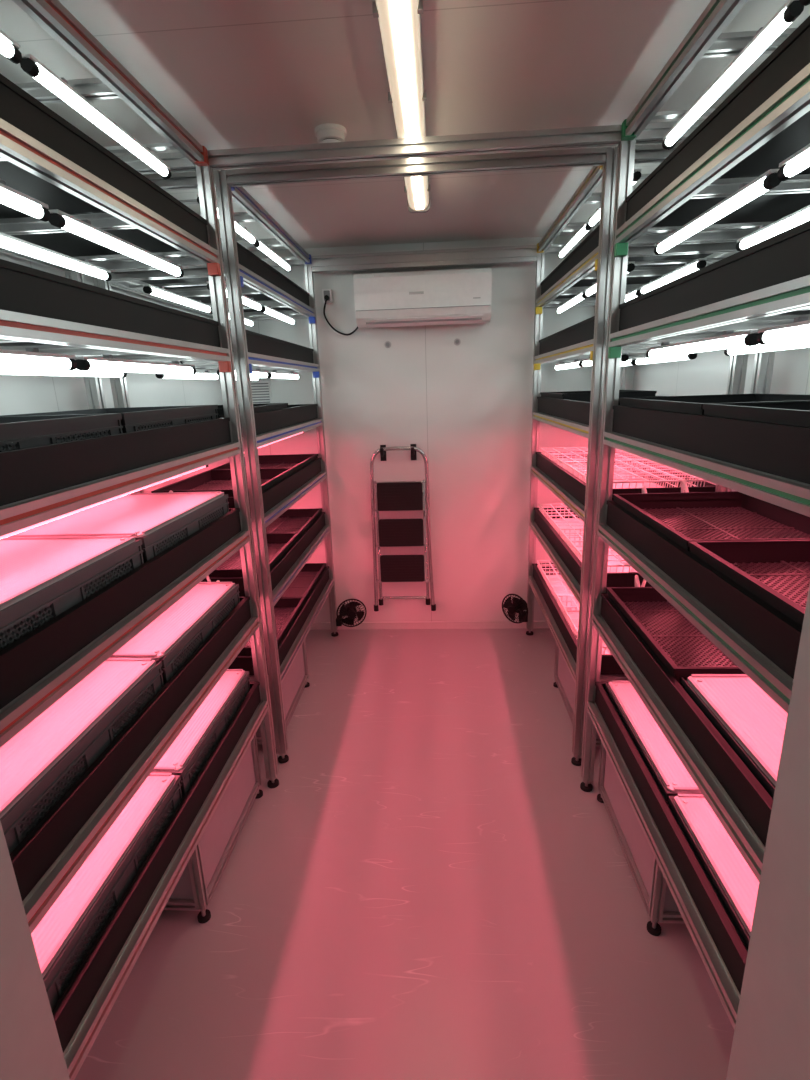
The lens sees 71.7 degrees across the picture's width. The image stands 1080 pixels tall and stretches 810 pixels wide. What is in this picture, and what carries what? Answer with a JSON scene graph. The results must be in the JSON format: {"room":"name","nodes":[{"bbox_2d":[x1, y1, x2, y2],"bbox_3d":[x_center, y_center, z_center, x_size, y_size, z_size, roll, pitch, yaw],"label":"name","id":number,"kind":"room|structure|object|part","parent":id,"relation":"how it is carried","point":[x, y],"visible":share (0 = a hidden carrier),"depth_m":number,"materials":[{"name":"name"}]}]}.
{"room":"indoor vertical farm","nodes":[
{"label":"indoor vertical farm","id":0,"kind":"room"},
{"bbox_2d":[0,252,229,492],"bbox_3d":[-1.220,-0.122,2.132,0.100,2.385,3.030,-1,15,4],"label":"wall","id":1,"kind":"structure","parent":0,"point":[19,394],"depth_m":2.20,"materials":[{"name":"white paint"}]},
{"bbox_2d":[75,628,733,1079],"bbox_3d":[0.061,1.218,1.752,2.660,0.080,4.530,-1,15,4],"label":"floor","id":2,"kind":"structure","parent":0,"point":[428,886],"depth_m":1.74,"materials":[{"name":"plastic"}]},
{"bbox_2d":[0,0,278,1079],"bbox_3d":[-0.870,0.095,1.421,0.528,2.322,1.393,-1,15,4],"label":"rack","id":3,"kind":"object","parent":2,"relation":"on","point":[91,352],"visible":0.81,"depth_m":1.34,"materials":[{"name":"silver metal"}]},
{"bbox_2d":[0,74,208,256],"bbox_3d":[-0.900,-0.794,1.177,0.478,0.085,1.297,-1,15,4],"label":"tray","id":4,"kind":"object","parent":3,"relation":"on","point":[18,108],"visible":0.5,"depth_m":1.27,"materials":[{"name":"black plastic"}]},
{"bbox_2d":[0,259,219,346],"bbox_3d":[-0.891,-0.505,1.256,0.478,0.085,1.297,-1,15,4],"label":"tray","id":5,"kind":"object","parent":3,"relation":"on","point":[23,289],"visible":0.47,"depth_m":1.18,"materials":[{"name":"black plastic"}]},
{"bbox_2d":[0,417,230,505],"bbox_3d":[-0.880,-0.206,1.338,0.478,0.085,1.297,-1,15,4],"label":"tray","id":6,"kind":"object","parent":3,"relation":"on","point":[25,473],"visible":0.67,"depth_m":1.18,"materials":[{"name":"black plastic"}]},
{"bbox_2d":[0,413,122,451],"bbox_3d":[-0.891,-0.159,1.075,0.404,0.125,0.595,-1,15,4],"label":"plastic crate","id":7,"kind":"object","parent":6,"relation":"on","point":[20,432],"visible":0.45,"depth_m":1.13,"materials":[{"name":"black plastic"}]},
{"bbox_2d":[0,405,217,432],"bbox_3d":[-0.857,-0.320,1.657,0.404,0.125,0.595,-1,15,4],"label":"plastic crate","id":8,"kind":"object","parent":6,"relation":"on","point":[133,418],"visible":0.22,"depth_m":1.63,"materials":[{"name":"black plastic"}]},
{"bbox_2d":[0,508,240,708],"bbox_3d":[-0.870,0.102,1.423,0.478,0.085,1.297,-1,15,4],"label":"tray","id":9,"kind":"object","parent":3,"relation":"on","point":[24,662],"visible":0.51,"depth_m":1.18,"materials":[{"name":"black plastic"}]},
{"bbox_2d":[0,535,143,649],"bbox_3d":[-0.881,0.140,1.157,0.404,0.146,0.595,-1,15,4],"label":"crate","id":10,"kind":"object","parent":9,"relation":"on","point":[41,578],"visible":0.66,"depth_m":1.19,"materials":[{"name":"grey plastic"}]},
{"bbox_2d":[9,491,228,562],"bbox_3d":[-0.847,-0.021,1.739,0.404,0.146,0.595,-1,15,4],"label":"crate","id":11,"kind":"object","parent":9,"relation":"on","point":[161,520],"visible":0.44,"depth_m":1.65,"materials":[{"name":"grey plastic"}]},
{"bbox_2d":[10,596,250,900],"bbox_3d":[-0.859,0.430,1.513,0.478,0.085,1.297,-1,15,4],"label":"tray","id":12,"kind":"object","parent":3,"relation":"on","point":[31,859],"visible":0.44,"depth_m":1.23,"materials":[{"name":"black plastic"}]},
{"bbox_2d":[0,658,163,853],"bbox_3d":[-0.870,0.467,1.247,0.404,0.146,0.595,-1,15,4],"label":"crate","id":13,"kind":"object","parent":12,"relation":"on","point":[45,759],"visible":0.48,"depth_m":1.19,"materials":[{"name":"grey plastic"}]},
{"bbox_2d":[109,582,239,684],"bbox_3d":[-0.836,0.306,1.829,0.404,0.146,0.595,-1,15,4],"label":"crate","id":14,"kind":"object","parent":12,"relation":"on","point":[178,632],"visible":0.3,"depth_m":1.74,"materials":[{"name":"grey plastic"}]},
{"bbox_2d":[52,682,260,1052],"bbox_3d":[-0.847,0.777,1.608,0.478,0.085,1.297,-1,15,4],"label":"tray","id":15,"kind":"object","parent":3,"relation":"on","point":[75,1001],"visible":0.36,"depth_m":1.33,"materials":[{"name":"black plastic"}]},
{"bbox_2d":[31,773,182,1010],"bbox_3d":[-0.858,0.814,1.342,0.404,0.146,0.595,-1,15,4],"label":"crate","id":16,"kind":"object","parent":15,"relation":"on","point":[68,931],"visible":0.45,"depth_m":1.26,"materials":[{"name":"grey plastic"}]},
{"bbox_2d":[151,669,249,797],"bbox_3d":[-0.824,0.653,1.924,0.404,0.146,0.595,-1,15,4],"label":"crate","id":17,"kind":"object","parent":15,"relation":"on","point":[189,752],"visible":0.31,"depth_m":1.83,"materials":[{"name":"grey plastic"}]},
{"bbox_2d":[207,125,621,169],"bbox_3d":[0.016,-1.197,1.710,1.253,0.040,0.040,-1,15,4],"label":"cross beam","id":18,"kind":"structure","parent":3,"relation":"attached to","point":[609,135],"depth_m":1.70,"materials":[{"name":"metal"}]},
{"bbox_2d":[164,734,262,923],"bbox_3d":[-0.811,0.961,2.003,0.415,0.340,0.590,-1,15,4],"label":"base cabinet","id":19,"kind":"object","parent":2,"relation":"on","point":[194,890],"visible":0.31,"depth_m":1.88,"materials":[{"name":"metal"}]},
{"bbox_2d":[93,170,337,762],"bbox_3d":[-0.786,-0.301,2.850,0.528,2.322,1.353,-1,15,4],"label":"rack","id":20,"kind":"object","parent":2,"relation":"on","point":[248,366],"visible":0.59,"depth_m":2.34,"materials":[{"name":"silver metal"}]},
{"bbox_2d":[139,238,309,311],"bbox_3d":[-0.816,-1.189,2.606,0.478,0.085,1.257,-1,15,4],"label":"tray","id":21,"kind":"object","parent":20,"relation":"on","point":[246,258],"visible":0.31,"depth_m":2.43,"materials":[{"name":"black plastic"}]},
{"bbox_2d":[201,512,324,596],"bbox_3d":[-0.775,0.035,2.942,0.478,0.085,1.257,-1,15,4],"label":"tray","id":22,"kind":"object","parent":20,"relation":"on","point":[283,565],"visible":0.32,"depth_m":2.69,"materials":[{"name":"black plastic"}]},
{"bbox_2d":[208,533,298,577],"bbox_3d":[-0.786,0.097,2.662,0.438,0.105,0.600,-1,15,4],"label":"seedling tray","id":23,"kind":"object","parent":22,"relation":"on","point":[278,544],"visible":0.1,"depth_m":2.68,"materials":[{"name":"black plastic"}]},
{"bbox_2d":[252,508,321,536],"bbox_3d":[-0.752,-0.064,3.244,0.438,0.105,0.600,-1,15,4],"label":"seedling tray","id":24,"kind":"object","parent":22,"relation":"on","point":[299,520],"visible":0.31,"depth_m":3.38,"materials":[{"name":"black plastic"}]},
{"bbox_2d":[218,404,317,436],"bbox_3d":[-0.796,-0.602,2.767,0.478,0.085,1.257,-1,15,4],"label":"tray","id":25,"kind":"object","parent":20,"relation":"on","point":[266,421],"visible":0.3,"depth_m":2.62,"materials":[{"name":"black plastic"}]},
{"bbox_2d":[217,403,287,414],"bbox_3d":[-0.808,-0.539,2.487,0.438,0.105,0.600,-1,15,4],"label":"seedling tray","id":26,"kind":"object","parent":25,"relation":"on","point":[268,406],"visible":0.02,"depth_m":2.47,"materials":[{"name":"black plastic"}]},
{"bbox_2d":[230,328,313,363],"bbox_3d":[-0.806,-0.900,2.685,0.478,0.085,1.257,-1,15,4],"label":"tray","id":27,"kind":"object","parent":20,"relation":"on","point":[257,343],"visible":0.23,"depth_m":2.52,"materials":[{"name":"black plastic"}]},
{"bbox_2d":[228,458,321,514],"bbox_3d":[-0.786,-0.293,2.852,0.478,0.085,1.257,-1,15,4],"label":"tray","id":28,"kind":"object","parent":20,"relation":"on","point":[273,495],"visible":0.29,"depth_m":2.68,"materials":[{"name":"black plastic"}]},
{"bbox_2d":[151,468,293,496],"bbox_3d":[-0.797,-0.231,2.572,0.438,0.105,0.600,-1,15,4],"label":"seedling tray","id":29,"kind":"object","parent":28,"relation":"on","point":[210,480],"visible":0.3,"depth_m":2.69,"materials":[{"name":"black plastic"}]},
{"bbox_2d":[210,454,317,472],"bbox_3d":[-0.763,-0.392,3.154,0.438,0.105,0.600,-1,15,4],"label":"seedling tray","id":30,"kind":"object","parent":28,"relation":"on","point":[286,461],"visible":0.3,"depth_m":3.42,"materials":[{"name":"black plastic"}]},
{"bbox_2d":[228,566,328,674],"bbox_3d":[-0.763,0.382,3.037,0.478,0.085,1.257,-1,15,4],"label":"tray","id":31,"kind":"object","parent":20,"relation":"on","point":[245,663],"visible":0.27,"depth_m":2.76,"materials":[{"name":"black plastic"}]},
{"bbox_2d":[238,597,304,655],"bbox_3d":[-0.775,0.444,2.757,0.438,0.105,0.600,-1,15,4],"label":"seedling tray","id":32,"kind":"object","parent":31,"relation":"on","point":[285,609],"visible":0.12,"depth_m":2.89,"materials":[{"name":"black plastic"}]},
{"bbox_2d":[281,563,325,601],"bbox_3d":[-0.740,0.283,3.339,0.438,0.105,0.600,-1,15,4],"label":"seedling tray","id":33,"kind":"object","parent":31,"relation":"on","point":[304,582],"visible":0.19,"depth_m":3.40,"materials":[{"name":"black plastic"}]},
{"bbox_2d":[336,599,366,626],"bbox_3d":[-0.353,0.468,3.641,0.218,0.232,0.203,-1,15,4],"label":"fan","id":34,"kind":"object","parent":20,"relation":"attached to","point":[350,610],"visible":1,"depth_m":3.57,"materials":[{"name":"black plastic"}]},
{"bbox_3d":[-0.410,0.521,3.694,0.069,0.106,0.165,-13,19,-35],"label":"clip arm","id":35,"kind":"part","parent":34,"relation":"part of","materials":[{"name":"black plastic"}]},
{"bbox_2d":[311,245,536,272],"bbox_3d":[0.100,-1.568,3.125,1.253,0.080,0.040,-1,15,4],"label":"cross beam","id":36,"kind":"structure","parent":20,"relation":"attached to","point":[523,253],"depth_m":3.11,"materials":[{"name":"metal"}]},
{"bbox_2d":[249,640,309,753],"bbox_3d":[-0.763,0.733,2.825,0.415,0.340,0.620,-1,15,4],"label":"base cabinet","id":37,"kind":"object","parent":2,"relation":"on","point":[294,682],"visible":0.15,"depth_m":2.87,"materials":[{"name":"metal"}]},
{"bbox_2d":[553,642,600,746],"bbox_3d":[0.993,0.704,2.714,0.415,0.340,0.620,-1,15,4],"label":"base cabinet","id":38,"kind":"object","parent":2,"relation":"on","point":[564,680],"visible":0.18,"depth_m":2.82,"materials":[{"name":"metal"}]},
{"bbox_2d":[597,741,684,935],"bbox_3d":[0.945,0.932,1.891,0.415,0.340,0.590,-1,15,4],"label":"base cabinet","id":39,"kind":"object","parent":2,"relation":"on","point":[659,902],"visible":0.29,"depth_m":1.80,"materials":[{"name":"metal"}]},
{"bbox_2d":[526,142,757,765],"bbox_3d":[0.985,-0.330,2.737,0.528,2.322,1.353,-1,15,4],"label":"rack","id":40,"kind":"object","parent":2,"relation":"on","point":[592,352],"visible":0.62,"depth_m":2.26,"materials":[{"name":"silver metal"}]},
{"bbox_2d":[226,147,606,186],"bbox_3d":[0.025,-1.239,1.864,1.253,0.040,0.040,-1,15,4],"label":"cross beam","id":41,"kind":"structure","parent":40,"relation":"attached to","point":[580,157],"depth_m":1.85,"materials":[{"name":"metal"}]},
{"bbox_2d":[502,594,527,622],"bbox_3d":[0.702,0.435,3.555,0.173,0.232,0.230,-1,15,4],"label":"fan","id":42,"kind":"object","parent":40,"relation":"attached to","point":[514,606],"visible":1,"depth_m":3.49,"materials":[{"name":"black plastic"}]},
{"bbox_2d":[539,316,594,354],"bbox_3d":[0.965,-0.929,2.572,0.478,0.085,1.257,-1,15,4],"label":"tray","id":43,"kind":"object","parent":40,"relation":"on","point":[583,331],"visible":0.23,"depth_m":2.46,"materials":[{"name":"black plastic"}]},
{"bbox_2d":[532,563,624,674],"bbox_3d":[1.008,0.352,2.925,0.478,0.085,1.257,-1,15,4],"label":"tray","id":44,"kind":"object","parent":40,"relation":"on","point":[609,665],"visible":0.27,"depth_m":2.70,"materials":[{"name":"black plastic"}]},
{"bbox_2d":[537,560,578,611],"bbox_3d":[1.021,0.254,3.228,0.417,0.104,0.607,-1,15,4],"label":"wire basket","id":45,"kind":"object","parent":44,"relation":"on","point":[556,583],"visible":0.19,"depth_m":3.23,"materials":[{"name":"white plastic"}]},
{"bbox_2d":[557,595,611,654],"bbox_3d":[0.987,0.415,2.646,0.417,0.104,0.607,-1,15,4],"label":"wire basket","id":46,"kind":"object","parent":44,"relation":"on","point":[572,618],"visible":0.17,"depth_m":2.76,"materials":[{"name":"white plastic"}]},
{"bbox_2d":[534,507,652,592],"bbox_3d":[0.997,0.005,2.829,0.478,0.085,1.257,-1,15,4],"label":"tray","id":47,"kind":"object","parent":40,"relation":"on","point":[623,579],"visible":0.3,"depth_m":2.57,"materials":[{"name":"black plastic"}]},
{"bbox_2d":[539,504,583,544],"bbox_3d":[1.009,-0.093,3.132,0.417,0.104,0.607,-1,15,4],"label":"wire basket","id":48,"kind":"object","parent":47,"relation":"on","point":[564,522],"visible":0.23,"depth_m":3.20,"materials":[{"name":"white metal"}]},
{"bbox_2d":[559,528,636,572],"bbox_3d":[0.975,0.068,2.550,0.417,0.104,0.607,-1,15,4],"label":"wire basket","id":49,"kind":"object","parent":47,"relation":"on","point":[616,563],"visible":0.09,"depth_m":2.58,"materials":[{"name":"white metal"}]},
{"bbox_2d":[537,396,660,424],"bbox_3d":[0.975,-0.631,2.655,0.478,0.085,1.257,-1,15,4],"label":"tray","id":50,"kind":"object","parent":40,"relation":"on","point":[577,411],"visible":0.3,"depth_m":2.54,"materials":[{"name":"black plastic"}]},
{"bbox_2d":[540,390,656,402],"bbox_3d":[0.988,-0.730,2.958,0.438,0.105,0.600,-1,15,4],"label":"seedling tray","id":51,"kind":"object","parent":50,"relation":"on","point":[584,396],"visible":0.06,"depth_m":2.67,"materials":[{"name":"black plastic"}]},
{"bbox_2d":[536,450,715,505],"bbox_3d":[0.985,-0.322,2.739,0.478,0.085,1.257,-1,15,4],"label":"tray","id":52,"kind":"object","parent":40,"relation":"on","point":[570,483],"visible":0.39,"depth_m":2.49,"materials":[{"name":"black plastic"}]},
{"bbox_2d":[540,447,647,479],"bbox_3d":[0.998,-0.421,3.042,0.417,0.104,0.607,-1,15,4],"label":"wire basket","id":53,"kind":"object","parent":52,"relation":"on","point":[555,459],"visible":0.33,"depth_m":3.03,"materials":[{"name":"white metal"}]},
{"bbox_2d":[562,459,705,488],"bbox_3d":[0.964,-0.260,2.460,0.417,0.104,0.607,-1,15,4],"label":"wire basket","id":54,"kind":"object","parent":52,"relation":"on","point":[631,482],"visible":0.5,"depth_m":2.47,"materials":[{"name":"white metal"}]},
{"bbox_2d":[540,224,712,298],"bbox_3d":[0.955,-1.219,2.493,0.478,0.085,1.257,-1,15,4],"label":"tray","id":55,"kind":"object","parent":40,"relation":"on","point":[591,242],"visible":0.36,"depth_m":2.33,"materials":[{"name":"black plastic"}]},
{"bbox_2d":[681,479,688,492],"bbox_3d":[1.020,0.027,2.066,0.076,0.510,0.057,-12,18,-33],"label":"irrigation hose","id":56,"kind":"object","parent":40,"relation":"attached to","point":[684,488],"visible":0.21,"depth_m":2.00,"materials":[{"name":"white plastic"}]},
{"bbox_2d":[580,0,809,1029],"bbox_3d":[0.901,0.065,1.308,0.528,2.322,1.393,-1,15,4],"label":"rack","id":57,"kind":"object","parent":2,"relation":"on","point":[742,324],"visible":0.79,"depth_m":1.31,"materials":[{"name":"silver metal"}]},
{"bbox_2d":[595,682,747,994],"bbox_3d":[0.924,0.748,1.496,0.478,0.085,1.297,-1,15,4],"label":"tray","id":58,"kind":"object","parent":57,"relation":"on","point":[724,935],"visible":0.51,"depth_m":1.38,"materials":[{"name":"black plastic"}]},
{"bbox_2d":[605,680,701,805],"bbox_3d":[0.938,0.648,1.819,0.404,0.096,0.595,-1,15,4],"label":"crate","id":59,"kind":"object","parent":58,"relation":"on","point":[671,777],"visible":0.35,"depth_m":1.75,"materials":[{"name":"plastic"}]},
{"bbox_2d":[668,794,758,951],"bbox_3d":[0.904,0.809,1.237,0.404,0.096,0.595,-1,15,4],"label":"crate","id":60,"kind":"object","parent":58,"relation":"on","point":[735,885],"visible":0.38,"depth_m":1.32,"materials":[{"name":"plastic"}]},
{"bbox_2d":[601,593,772,845],"bbox_3d":[0.912,0.401,1.400,0.478,0.085,1.297,-1,15,4],"label":"tray","id":61,"kind":"object","parent":57,"relation":"on","point":[749,796],"visible":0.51,"depth_m":1.27,"materials":[{"name":"black plastic"}]},
{"bbox_2d":[635,575,639,586],"bbox_3d":[0.891,0.369,2.163,0.076,0.488,0.057,-12,18,-33],"label":"irrigation hose","id":62,"kind":"object","parent":61,"relation":"attached to","point":[637,583],"visible":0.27,"depth_m":2.10,"materials":[{"name":"white plastic"}]},
{"bbox_2d":[606,587,744,685],"bbox_3d":[0.926,0.297,1.723,0.438,0.105,0.600,-1,15,4],"label":"seedling tray","id":63,"kind":"object","parent":61,"relation":"on","point":[685,651],"visible":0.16,"depth_m":1.73,"materials":[{"name":"black plastic"}]},
{"bbox_2d":[681,674,787,798],"bbox_3d":[0.892,0.462,1.142,0.404,0.096,0.595,-1,15,4],"label":"crate","id":64,"kind":"object","parent":61,"relation":"on","point":[748,719],"visible":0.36,"depth_m":1.25,"materials":[{"name":"plastic"}]},
{"bbox_2d":[606,499,801,678],"bbox_3d":[0.901,0.073,1.310,0.478,0.085,1.297,-1,15,4],"label":"tray","id":65,"kind":"object","parent":57,"relation":"on","point":[774,634],"visible":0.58,"depth_m":1.18,"materials":[{"name":"black plastic"}]},
{"bbox_2d":[641,486,646,586],"bbox_3d":[0.880,0.041,2.073,0.076,0.488,0.057,-12,18,-33],"label":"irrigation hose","id":66,"kind":"object","parent":65,"relation":"attached to","point":[644,490],"visible":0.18,"depth_m":2.03,"materials":[{"name":"plastic"}]},
{"bbox_2d":[612,491,809,550],"bbox_3d":[0.915,-0.031,1.633,0.438,0.105,0.600,-1,15,4],"label":"seedling tray","id":67,"kind":"object","parent":65,"relation":"on","point":[748,517],"visible":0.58,"depth_m":1.73,"materials":[{"name":"black plastic"}]},
{"bbox_2d":[688,539,809,625],"bbox_3d":[0.881,0.130,1.050,0.438,0.105,0.600,-1,15,4],"label":"seedling tray","id":68,"kind":"object","parent":65,"relation":"on","point":[777,572],"visible":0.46,"depth_m":1.27,"materials":[{"name":"black plastic"}]},
{"bbox_2d":[612,401,809,483],"bbox_3d":[0.891,-0.235,1.226,0.478,0.085,1.297,-1,15,4],"label":"tray","id":69,"kind":"object","parent":57,"relation":"on","point":[782,450],"visible":0.67,"depth_m":1.12,"materials":[{"name":"black plastic"}]},
{"bbox_2d":[619,393,809,414],"bbox_3d":[0.904,-0.339,1.548,0.438,0.105,0.600,-1,15,4],"label":"seedling tray","id":70,"kind":"object","parent":69,"relation":"on","point":[693,404],"visible":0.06,"depth_m":1.71,"materials":[{"name":"black plastic"}]},
{"bbox_2d":[702,400,809,426],"bbox_3d":[0.870,-0.178,0.966,0.438,0.105,0.600,-1,15,4],"label":"seedling tray","id":71,"kind":"object","parent":69,"relation":"on","point":[797,413],"visible":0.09,"depth_m":1.09,"materials":[{"name":"black plastic"}]},
{"bbox_2d":[619,221,809,330],"bbox_3d":[0.880,-0.534,1.143,0.478,0.085,1.297,-1,15,4],"label":"tray","id":72,"kind":"object","parent":57,"relation":"on","point":[783,257],"visible":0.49,"depth_m":1.11,"materials":[{"name":"black plastic"}]},
{"bbox_2d":[626,16,809,227],"bbox_3d":[0.871,-0.823,1.064,0.478,0.085,1.297,-1,15,4],"label":"tray","id":73,"kind":"object","parent":57,"relation":"on","point":[790,57],"visible":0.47,"depth_m":1.20,"materials":[{"name":"black plastic"}]},
{"bbox_2d":[0,0,809,250],"bbox_3d":[0.014,-1.327,1.674,2.660,0.100,3.330,-1,15,4],"label":"ceiling","id":74,"kind":"structure","parent":0,"point":[234,74],"depth_m":1.49,"materials":[{"name":"white paint"}]},
{"bbox_2d":[315,123,346,142],"bbox_3d":[-0.234,-1.269,1.772,0.100,0.048,0.100,-1,15,4],"label":"smoke detector","id":75,"kind":"object","parent":74,"relation":"attached to","point":[327,132],"visible":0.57,"depth_m":1.74,"materials":[{"name":"white plastic"}]},
{"bbox_2d":[372,0,429,212],"bbox_3d":[0.016,-1.245,1.682,0.104,0.062,1.542,-1,15,4],"label":"lamp","id":76,"kind":"object","parent":74,"relation":"attached to","point":[399,20],"depth_m":1.35,"materials":[{"name":"white plastic"}]},
{"bbox_2d":[0,584,809,1079],"bbox_3d":[-0.033,0.282,0.516,2.660,2.385,0.160,-1,15,4],"label":"door frame","id":77,"kind":"structure","parent":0,"point":[771,1038],"depth_m":0.58,"materials":[{"name":"paint"}]},
{"bbox_2d":[244,234,634,621],"bbox_3d":[0.146,-0.560,3.557,2.660,2.385,0.100,-1,15,4],"label":"wall","id":78,"kind":"structure","parent":0,"point":[467,406],"depth_m":3.47,"materials":[{"name":"white paint"}]},
{"bbox_2d":[251,381,271,403],"bbox_3d":[-0.897,-0.901,3.464,0.140,0.160,0.016,-1,15,4],"label":"air vent","id":79,"kind":"object","parent":78,"relation":"in","point":[261,390],"visible":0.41,"depth_m":3.46,"materials":[{"name":"white plastic"}]},
{"bbox_2d":[322,289,332,303],"bbox_3d":[-0.455,-1.426,3.272,0.055,0.075,0.055,-1,15,4],"label":"wall socket","id":80,"kind":"object","parent":78,"relation":"attached to","point":[326,293],"visible":0.97,"depth_m":3.26,"materials":[{"name":"white plastic"}]},
{"bbox_2d":[323,298,357,335],"bbox_3d":[-0.367,-1.310,3.282,0.215,0.211,0.042,-1,15,4],"label":"power cord","id":81,"kind":"object","parent":80,"relation":"attached to","point":[330,325],"visible":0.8,"depth_m":3.30,"materials":[{"name":"black rubber"}]},
{"bbox_2d":[385,341,390,347],"bbox_3d":[-0.103,-1.166,3.341,0.040,0.040,0.022,-1,15,4],"label":"cap","id":82,"kind":"object","parent":78,"relation":"attached to","point":[387,343],"visible":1,"depth_m":3.34,"materials":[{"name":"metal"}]},
{"bbox_2d":[370,444,435,611],"bbox_3d":[-0.018,-0.059,3.595,0.414,1.090,0.112,-1,15,4],"label":"step ladder","id":83,"kind":"object","parent":78,"relation":"attached to","point":[397,495],"visible":1,"depth_m":3.56,"materials":[{"name":"metal"}]},
{"bbox_2d":[353,267,491,327],"bbox_3d":[0.102,-1.365,3.178,0.755,0.283,0.205,-1,15,4],"label":"air conditioner","id":84,"kind":"object","parent":78,"relation":"attached to","point":[448,296],"visible":1,"depth_m":3.08,"materials":[{"name":"white plastic"}]},
{"bbox_2d":[310,621,548,629],"bbox_3d":[0.182,0.581,3.812,2.460,0.050,0.012,-1,15,4],"label":"baseboard","id":85,"kind":"structure","parent":78,"relation":"attached to","point":[436,624],"depth_m":3.80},
{"bbox_2d":[454,338,460,345],"bbox_3d":[0.309,-1.172,3.314,0.040,0.040,0.022,-1,15,4],"label":"cap","id":86,"kind":"object","parent":78,"relation":"attached to","point":[457,341],"visible":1,"depth_m":3.32,"materials":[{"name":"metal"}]},
{"bbox_2d":[633,240,809,490],"bbox_3d":[1.335,-0.164,1.970,0.100,2.385,3.030,-1,15,4],"label":"wall","id":87,"kind":"structure","parent":0,"point":[707,374],"depth_m":2.38,"materials":[{"name":"white paint"}]}
]}

